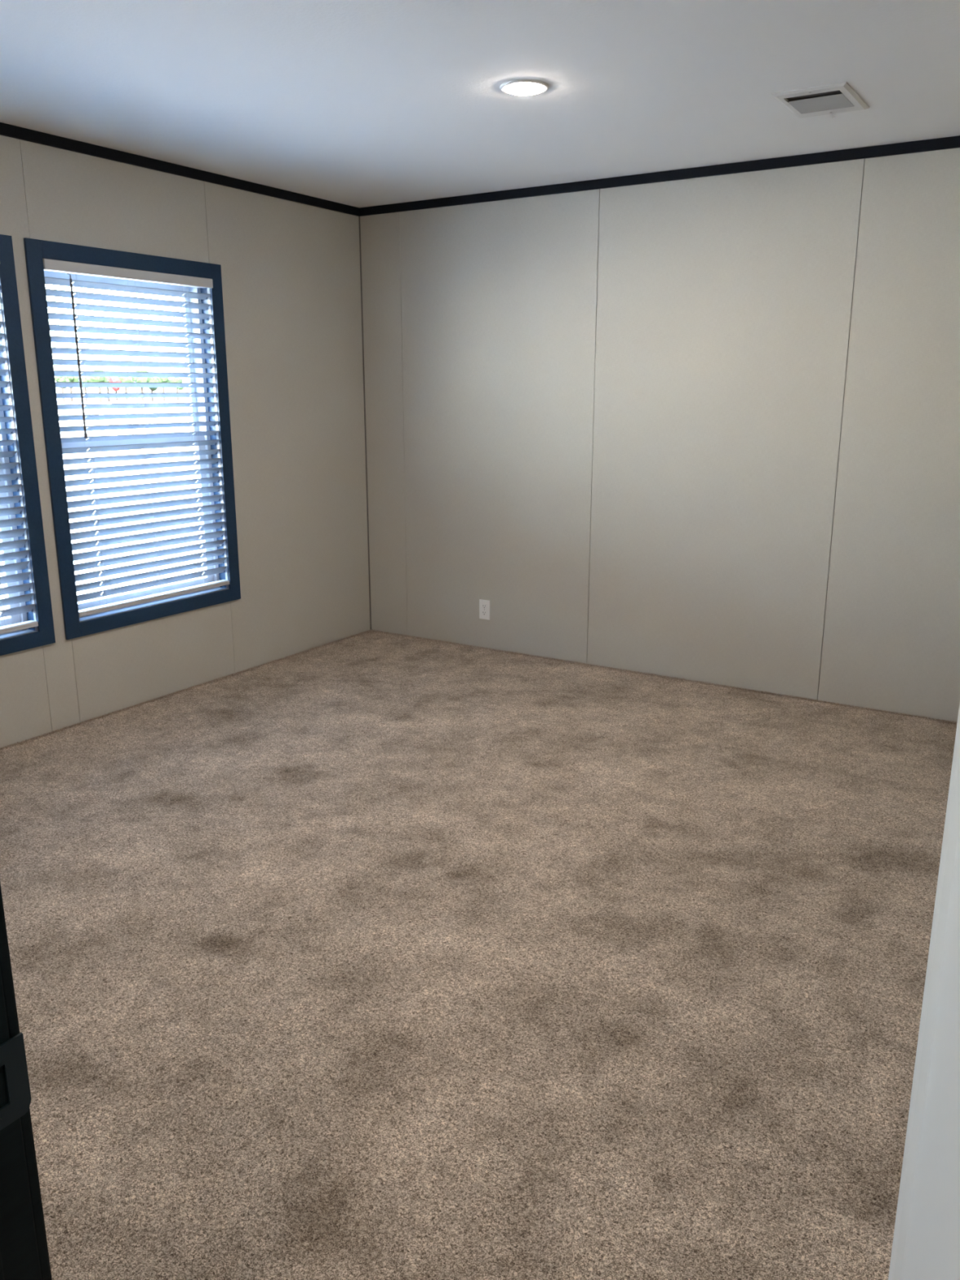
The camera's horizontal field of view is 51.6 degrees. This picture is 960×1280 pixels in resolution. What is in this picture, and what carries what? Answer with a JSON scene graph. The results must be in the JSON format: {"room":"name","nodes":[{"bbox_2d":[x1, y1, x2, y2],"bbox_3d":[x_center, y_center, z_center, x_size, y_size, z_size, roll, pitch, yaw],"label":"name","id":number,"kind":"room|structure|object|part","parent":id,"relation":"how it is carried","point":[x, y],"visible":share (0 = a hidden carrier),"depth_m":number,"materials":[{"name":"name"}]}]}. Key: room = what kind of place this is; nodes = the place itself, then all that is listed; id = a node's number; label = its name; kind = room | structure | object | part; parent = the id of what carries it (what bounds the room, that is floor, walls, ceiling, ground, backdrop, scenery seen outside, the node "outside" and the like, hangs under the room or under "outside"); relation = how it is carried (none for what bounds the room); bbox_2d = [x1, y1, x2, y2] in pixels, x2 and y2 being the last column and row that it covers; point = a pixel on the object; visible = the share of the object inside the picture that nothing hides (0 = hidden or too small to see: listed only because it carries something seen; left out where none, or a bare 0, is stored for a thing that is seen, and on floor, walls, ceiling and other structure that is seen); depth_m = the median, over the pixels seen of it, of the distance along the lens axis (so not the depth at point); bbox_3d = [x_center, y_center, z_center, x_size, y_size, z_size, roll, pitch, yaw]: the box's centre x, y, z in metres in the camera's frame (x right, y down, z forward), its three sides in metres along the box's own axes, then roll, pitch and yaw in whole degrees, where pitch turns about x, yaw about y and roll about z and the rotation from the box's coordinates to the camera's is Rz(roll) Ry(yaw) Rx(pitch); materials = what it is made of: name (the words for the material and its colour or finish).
{"room":"empty bedroom","nodes":[
{"label":"empty bedroom","id":0,"kind":"room"},
{"bbox_2d":[0,134,370,747],"bbox_3d":[-1.930,-0.793,4.102,0.170,2.448,4.448,9,17,31],"label":"wall","id":1,"kind":"structure","parent":0,"point":[291,270],"depth_m":5.07,"materials":[{"name":"grey paint"}]},
{"bbox_3d":[-2.197,-0.655,3.541,0.008,2.438,1.216,9,17,31],"label":"panel","id":2,"kind":"part","parent":1,"relation":"part of","materials":[{"name":"paint"}]},
{"bbox_2d":[0,234,55,655],"bbox_3d":[-2.183,-0.688,3.698,0.181,1.642,1.038,9,17,31],"label":"window","id":3,"kind":"structure","parent":1,"relation":"in","point":[43,634],"depth_m":4.07,"materials":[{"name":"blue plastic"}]},
{"bbox_3d":[-2.197,-0.345,3.794,0.032,0.752,0.854,9,17,31],"label":"sash","id":4,"kind":"part","parent":3,"relation":"part of","materials":[{"name":"white plastic"}]},
{"bbox_3d":[-2.215,-0.690,3.719,0.106,1.510,0.906,9,17,31],"label":"frame","id":5,"kind":"part","parent":3,"relation":"part of","materials":[{"name":"white plastic"}]},
{"bbox_3d":[-2.143,0.054,3.860,0.062,0.006,0.906,9,17,31],"label":"sill","id":6,"kind":"part","parent":3,"relation":"part of","materials":[{"name":"blue wood"}]},
{"bbox_2d":[0,296,38,634],"bbox_3d":[-2.122,-0.686,3.659,0.080,1.485,0.900,9,17,31],"label":"window blind","id":7,"kind":"object","parent":3,"relation":"attached to","point":[10,488],"visible":1,"depth_m":4.07,"materials":[{"name":"grey plastic"}]},
{"bbox_3d":[-2.127,0.021,3.841,0.049,0.022,0.892,6,15,32],"label":"rail","id":8,"kind":"part","parent":7,"relation":"part of","materials":[{"name":"white plastic"}]},
{"bbox_3d":[-2.112,0.088,3.848,0.013,0.063,0.900,9,17,31],"label":"casing","id":9,"kind":"part","parent":3,"relation":"part of","materials":[{"name":"blue wood"}]},
{"bbox_3d":[-1.836,-0.796,4.099,0.008,2.438,0.140,9,17,31],"label":"panel","id":10,"kind":"part","parent":1,"relation":"part of","materials":[{"name":"paint"}]},
{"bbox_3d":[-1.547,-0.908,4.546,0.008,2.438,0.944,9,17,31],"label":"panel","id":11,"kind":"part","parent":1,"relation":"part of","materials":[{"name":"paint"}]},
{"bbox_2d":[23,237,240,639],"bbox_3d":[-1.600,-0.916,4.599,0.181,1.642,1.038,9,17,31],"label":"window","id":12,"kind":"structure","parent":1,"relation":"in","point":[35,250],"depth_m":4.61,"materials":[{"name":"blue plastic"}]},
{"bbox_3d":[-1.787,-0.804,4.157,0.013,1.642,0.069,9,17,31],"label":"casing","id":13,"kind":"part","parent":12,"relation":"part of","materials":[{"name":"blue wood"}]},
{"bbox_3d":[-1.648,-1.267,4.541,0.032,0.742,0.854,9,17,31],"label":"sash","id":14,"kind":"part","parent":12,"relation":"part of","materials":[{"name":"glass"}]},
{"bbox_3d":[-1.529,-1.667,4.363,0.013,0.069,0.900,9,17,31],"label":"casing","id":15,"kind":"part","parent":12,"relation":"part of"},
{"bbox_2d":[42,258,229,617],"bbox_3d":[-1.539,-0.914,4.559,0.080,1.485,0.900,9,17,31],"label":"window blind","id":16,"kind":"object","parent":12,"relation":"attached to","point":[54,265],"visible":0.98,"depth_m":4.53,"materials":[{"name":"grey plastic"}]},
{"bbox_3d":[-1.705,-0.839,4.318,0.002,1.435,0.002,-7,16,-27],"label":"lift cord","id":17,"kind":"part","parent":16,"relation":"part of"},
{"bbox_3d":[-1.705,-0.840,4.319,0.049,1.434,0.001,9,17,31],"label":"ladder cord","id":18,"kind":"part","parent":16,"relation":"part of","materials":[{"name":"grey plastic"}]},
{"bbox_3d":[-1.545,-0.902,4.566,0.049,1.434,0.001,9,17,31],"label":"ladder cord","id":19,"kind":"part","parent":16,"relation":"part of","materials":[{"name":"white fabric"}]},
{"bbox_3d":[-1.544,-0.206,4.742,0.049,0.022,0.892,6,15,32],"label":"rail","id":20,"kind":"part","parent":16,"relation":"part of","materials":[{"name":"white plastic"}]},
{"bbox_3d":[-1.387,-0.964,4.810,0.002,1.435,0.002,-7,16,-27],"label":"lift cord","id":21,"kind":"part","parent":16,"relation":"part of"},
{"bbox_3d":[-1.386,-0.964,4.811,0.049,1.434,0.001,9,17,31],"label":"ladder cord","id":22,"kind":"part","parent":16,"relation":"part of","materials":[{"name":"white fabric"}]},
{"bbox_3d":[-1.614,-0.573,4.694,0.032,0.752,0.854,9,17,31],"label":"sash","id":23,"kind":"part","parent":12,"relation":"part of","materials":[{"name":"white plastic"}]},
{"bbox_3d":[-1.632,-0.918,4.619,0.106,1.510,0.906,9,17,31],"label":"frame","id":24,"kind":"part","parent":12,"relation":"part of","materials":[{"name":"white plastic"}]},
{"bbox_3d":[-1.561,-0.174,4.760,0.062,0.006,0.906,9,17,31],"label":"sill","id":25,"kind":"part","parent":12,"relation":"part of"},
{"bbox_3d":[-1.529,-0.139,4.748,0.013,0.063,0.900,9,17,31],"label":"casing","id":26,"kind":"part","parent":12,"relation":"part of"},
{"bbox_3d":[-1.272,-1.005,4.953,0.013,1.642,0.069,9,17,31],"label":"casing","id":27,"kind":"part","parent":12,"relation":"part of","materials":[{"name":"blue wood"}]},
{"bbox_2d":[0,122,359,216],"bbox_3d":[-1.827,-1.957,3.800,0.012,0.042,4.313,9,17,31],"label":"trim","id":28,"kind":"structure","parent":1,"relation":"attached to","point":[6,130],"depth_m":4.43,"materials":[{"name":"black wood"}]},
{"bbox_3d":[-0.990,-1.126,5.406,0.008,2.438,1.146,9,17,31],"label":"panel","id":29,"kind":"part","parent":1,"relation":"part of","materials":[{"name":"paint"}]},
{"bbox_2d":[0,629,957,1279],"bbox_3d":[-0.042,0.696,3.313,4.570,0.090,4.540,9,17,31],"label":"floor","id":30,"kind":"structure","parent":0,"point":[371,954],"depth_m":2.54,"materials":[{"name":"carpet"}]},
{"bbox_2d":[0,0,959,208],"bbox_3d":[-0.042,-1.752,2.695,4.570,0.100,4.540,9,17,31],"label":"ceiling","id":31,"kind":"structure","parent":0,"point":[359,104],"depth_m":3.26,"materials":[{"name":"white paint"}]},
{"bbox_2d":[499,79,549,95],"bbox_3d":[0.149,-1.855,3.342,0.166,0.017,0.166,9,17,31],"label":"recessed light","id":32,"kind":"object","parent":31,"relation":"in","point":[520,86],"visible":1,"depth_m":3.31,"materials":[{"name":"white plastic"}]},
{"bbox_2d":[770,81,869,118],"bbox_3d":[1.202,-1.893,3.498,0.250,0.020,0.360,9,17,31],"label":"ceiling vent","id":33,"kind":"object","parent":31,"relation":"in","point":[833,99],"visible":1,"depth_m":3.47,"materials":[{"name":"white metal"}]},
{"bbox_2d":[360,147,959,722],"bbox_3d":[1.138,-0.977,4.830,4.570,2.448,0.100,9,17,31],"label":"wall","id":34,"kind":"structure","parent":0,"point":[706,429],"depth_m":4.85,"materials":[{"name":"grey paint"}]},
{"bbox_2d":[358,216,371,629],"bbox_3d":[-0.679,-1.226,5.878,0.006,2.393,0.006,9,17,31],"label":"trim","id":35,"kind":"structure","parent":34,"relation":"attached to","point":[358,216],"depth_m":5.86,"materials":[{"name":"grey"}]},
{"bbox_3d":[-0.556,-1.227,5.807,0.276,2.438,0.008,9,17,31],"label":"panel","id":36,"kind":"part","parent":34,"relation":"part of","materials":[{"name":"paint"}]},
{"bbox_2d":[479,599,489,619],"bbox_3d":[0.026,-0.174,5.686,0.070,0.114,0.007,9,17,31],"label":"wall outlet","id":37,"kind":"object","parent":34,"relation":"attached to","point":[484,605],"visible":1,"depth_m":5.68,"materials":[{"name":"white plastic"}]},
{"bbox_2d":[481,610,486,615],"bbox_3d":[0.025,-0.155,5.690,0.034,0.027,0.003,9,17,31],"label":"receptacle","id":38,"kind":"object","parent":37,"relation":"attached to","point":[483,612],"depth_m":5.69,"materials":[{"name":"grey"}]},
{"bbox_2d":[481,604,486,608],"bbox_3d":[0.025,-0.193,5.680,0.034,0.027,0.003,9,17,31],"label":"receptacle","id":39,"kind":"object","parent":37,"relation":"attached to","point":[483,606],"depth_m":5.68,"materials":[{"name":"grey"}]},
{"bbox_3d":[0.072,-1.130,5.425,1.206,2.438,0.008,9,17,31],"label":"panel","id":40,"kind":"part","parent":34,"relation":"part of","materials":[{"name":"paint"}]},
{"bbox_2d":[359,135,959,216],"bbox_3d":[1.138,-2.127,4.471,4.300,0.042,0.012,9,17,31],"label":"trim","id":41,"kind":"structure","parent":34,"relation":"attached to","point":[951,142],"depth_m":4.58,"materials":[{"name":"black wood"}]},
{"bbox_3d":[1.105,-0.972,4.796,1.227,2.438,0.008,9,17,31],"label":"panel","id":42,"kind":"part","parent":34,"relation":"part of","materials":[{"name":"paint"}]},
{"bbox_3d":[2.143,-0.812,4.165,1.217,2.438,0.008,9,17,31],"label":"panel","id":43,"kind":"part","parent":34,"relation":"part of","materials":[{"name":"paint"}]},
{"bbox_3d":[-1.216,-0.059,1.193,4.570,2.448,0.107,9,17,31],"label":"wall","id":44,"kind":"structure","parent":0,"visible":0},
{"bbox_2d":[0,883,52,1279],"bbox_3d":[-0.092,0.267,0.540,0.920,2.120,0.143,9,17,31],"label":"door","id":45,"kind":"structure","parent":44,"relation":"in","point":[24,1249],"depth_m":0.84,"materials":[{"name":"black"}]},
{"bbox_3d":[-0.395,0.368,0.813,0.002,0.074,0.052,9,17,31],"label":"strike plate","id":46,"kind":"part","parent":45,"relation":"part of","materials":[{"name":"black"}]},
{"bbox_2d":[888,703,959,1279],"bbox_3d":[0.405,0.257,0.735,0.041,2.020,0.761,5,15,19],"label":"door","id":47,"kind":"structure","parent":44,"relation":"attached to","point":[926,1245],"depth_m":1.05,"materials":[{"name":"white paint"}]},
{"label":"outside","id":48,"kind":"structure","parent":0,"visible":0},
{"bbox_2d":[0,394,201,617],"bbox_3d":[-106.311,-50.096,208.017,660.000,0.001,660.000,9,17,31],"label":"ground","id":49,"kind":"structure","parent":48,"point":[148,400],"depth_m":21.94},
{"bbox_2d":[54,376,70,401],"bbox_3d":[-82.745,-49.928,196.610,2.656,5.259,2.975,9,17,31],"label":"tree","id":50,"kind":"object","parent":49,"relation":"on","point":[58,379],"visible":0.51,"depth_m":195.27,"materials":[{"name":"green plant"}]},
{"bbox_3d":[-82.745,-51.138,196.305,2.656,2.762,2.975,9,17,31],"label":"crown","id":51,"kind":"part","parent":50,"relation":"part of","materials":[{"name":"green plant"}]},
{"bbox_2d":[65,369,79,401],"bbox_3d":[-83.944,-52.143,203.449,3.341,6.206,3.513,9,17,31],"label":"tree","id":52,"kind":"object","parent":49,"relation":"on","point":[73,379],"visible":0.4,"depth_m":202.50,"materials":[{"name":"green plant"}]},
{"bbox_3d":[-83.834,-53.390,203.038,3.240,3.587,3.310,-10,17,-35],"label":"crown","id":53,"kind":"part","parent":52,"relation":"part of","materials":[{"name":"green plant"}]},
{"bbox_2d":[81,377,90,400],"bbox_3d":[-83.943,-53.325,210.623,2.626,4.986,2.875,9,17,31],"label":"tree","id":54,"kind":"object","parent":49,"relation":"on","point":[84,379],"visible":0.38,"depth_m":210.11,"materials":[{"name":"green plant"}]},
{"bbox_3d":[-83.943,-54.638,210.292,2.626,2.277,2.876,9,17,31],"label":"crown","id":55,"kind":"part","parent":54,"relation":"part of","materials":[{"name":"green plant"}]},
{"bbox_2d":[57,409,135,436],"bbox_3d":[-18.315,-9.826,45.559,4.590,1.450,1.790,-4,15,-15],"label":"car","id":56,"kind":"object","parent":49,"relation":"on","point":[70,412],"visible":0.34,"depth_m":44.94,"materials":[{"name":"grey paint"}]},
{"bbox_2d":[89,368,109,402],"bbox_3d":[-73.218,-48.917,190.586,3.585,6.248,3.430,9,17,31],"label":"tree","id":57,"kind":"object","parent":49,"relation":"on","point":[93,379],"visible":0.57,"depth_m":189.12,"materials":[{"name":"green plant"}]},
{"bbox_3d":[-73.218,-50.269,190.244,3.585,3.460,3.430,9,17,31],"label":"crown","id":58,"kind":"part","parent":57,"relation":"part of","materials":[{"name":"green plant"}]},
{"bbox_2d":[105,376,114,401],"bbox_3d":[-74.344,-50.305,197.625,3.289,5.493,3.008,9,17,31],"label":"tree","id":59,"kind":"object","parent":49,"relation":"on","point":[109,379],"visible":0.25,"depth_m":197.52,"materials":[{"name":"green plant"}]},
{"bbox_3d":[-74.344,-51.645,197.286,3.289,2.727,3.008,9,17,31],"label":"crown","id":60,"kind":"part","parent":59,"relation":"part of","materials":[{"name":"pink plant"}]},
{"bbox_2d":[111,377,120,400],"bbox_3d":[-75.179,-51.722,204.639,2.829,4.807,2.985,9,17,31],"label":"tree","id":61,"kind":"object","parent":49,"relation":"on","point":[117,380],"visible":0.25,"depth_m":204.09,"materials":[{"name":"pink plant"}]},
{"bbox_3d":[-75.142,-52.677,204.335,2.630,2.807,2.859,-7,16,-27],"label":"crown","id":62,"kind":"part","parent":61,"relation":"part of","materials":[{"name":"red plant"}]},
{"bbox_2d":[117,377,133,399],"bbox_3d":[-75.580,-53.887,211.606,3.362,5.595,3.300,9,17,31],"label":"tree","id":63,"kind":"object","parent":49,"relation":"on","point":[122,379],"visible":0.51,"depth_m":210.00,"materials":[{"name":"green plant"}]},
{"bbox_3d":[-75.580,-55.228,211.267,3.362,2.828,3.300,9,17,31],"label":"crown","id":64,"kind":"part","parent":63,"relation":"part of","materials":[{"name":"green plant"}]},
{"bbox_2d":[94,400,168,423],"bbox_3d":[-22.575,-14.503,63.573,4.989,1.700,1.790,-5,15,-17],"label":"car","id":65,"kind":"object","parent":49,"relation":"on","point":[113,411],"visible":0.3,"depth_m":62.98,"materials":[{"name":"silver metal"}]},
{"bbox_2d":[131,368,150,401],"bbox_3d":[-65.261,-49.093,191.307,3.754,6.237,3.716,9,17,31],"label":"tree","id":66,"kind":"object","parent":49,"relation":"on","point":[134,379],"visible":0.55,"depth_m":189.98,"materials":[{"name":"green plant"}]},
{"bbox_3d":[-65.261,-50.492,190.953,3.754,3.350,3.716,9,17,31],"label":"crown","id":67,"kind":"part","parent":66,"relation":"part of","materials":[{"name":"green plant"}]},
{"bbox_2d":[131,448,162,451],"bbox_3d":[-12.884,-7.592,39.326,1.800,0.170,0.180,-5,15,-19],"label":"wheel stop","id":68,"kind":"object","parent":49,"relation":"on","point":[140,450],"visible":0.3,"depth_m":39.12,"materials":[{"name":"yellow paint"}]},
{"bbox_2d":[148,377,159,401],"bbox_3d":[-65.680,-50.281,198.541,2.816,5.000,2.857,9,17,31],"label":"tree","id":69,"kind":"object","parent":49,"relation":"on","point":[152,379],"visible":0.38,"depth_m":197.86,"materials":[{"name":"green plant"}]},
{"bbox_3d":[-65.680,-51.273,198.290,2.816,2.954,2.858,9,17,31],"label":"crown","id":70,"kind":"part","parent":69,"relation":"part of","materials":[{"name":"green plant"}]},
{"bbox_2d":[155,377,169,401],"bbox_3d":[-65.655,-52.331,205.439,3.099,5.596,3.007,9,17,31],"label":"tree","id":71,"kind":"object","parent":49,"relation":"on","point":[161,380],"visible":0.59,"depth_m":204.04,"materials":[{"name":"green plant"}]},
{"bbox_3d":[-65.655,-53.701,205.093,3.099,2.769,3.007,9,17,31],"label":"crown","id":72,"kind":"part","parent":71,"relation":"part of","materials":[{"name":"green plant"}]},
{"bbox_2d":[151,417,192,457],"bbox_3d":[-9.693,-7.408,36.085,4.390,1.400,1.790,-5,15,-17],"label":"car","id":73,"kind":"object","parent":49,"relation":"on","point":[177,429],"visible":0.17,"depth_m":34.94,"materials":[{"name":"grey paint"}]},
{"bbox_2d":[169,377,183,400],"bbox_3d":[-65.048,-53.931,212.962,2.663,5.016,2.689,9,17,31],"label":"tree","id":74,"kind":"object","parent":49,"relation":"on","point":[173,380],"visible":0.52,"depth_m":212.22,"materials":[{"name":"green plant"}]},
{"bbox_3d":[-65.048,-55.020,212.687,2.663,2.768,2.689,9,17,31],"label":"crown","id":75,"kind":"part","parent":74,"relation":"part of","materials":[{"name":"green plant"}]}
]}

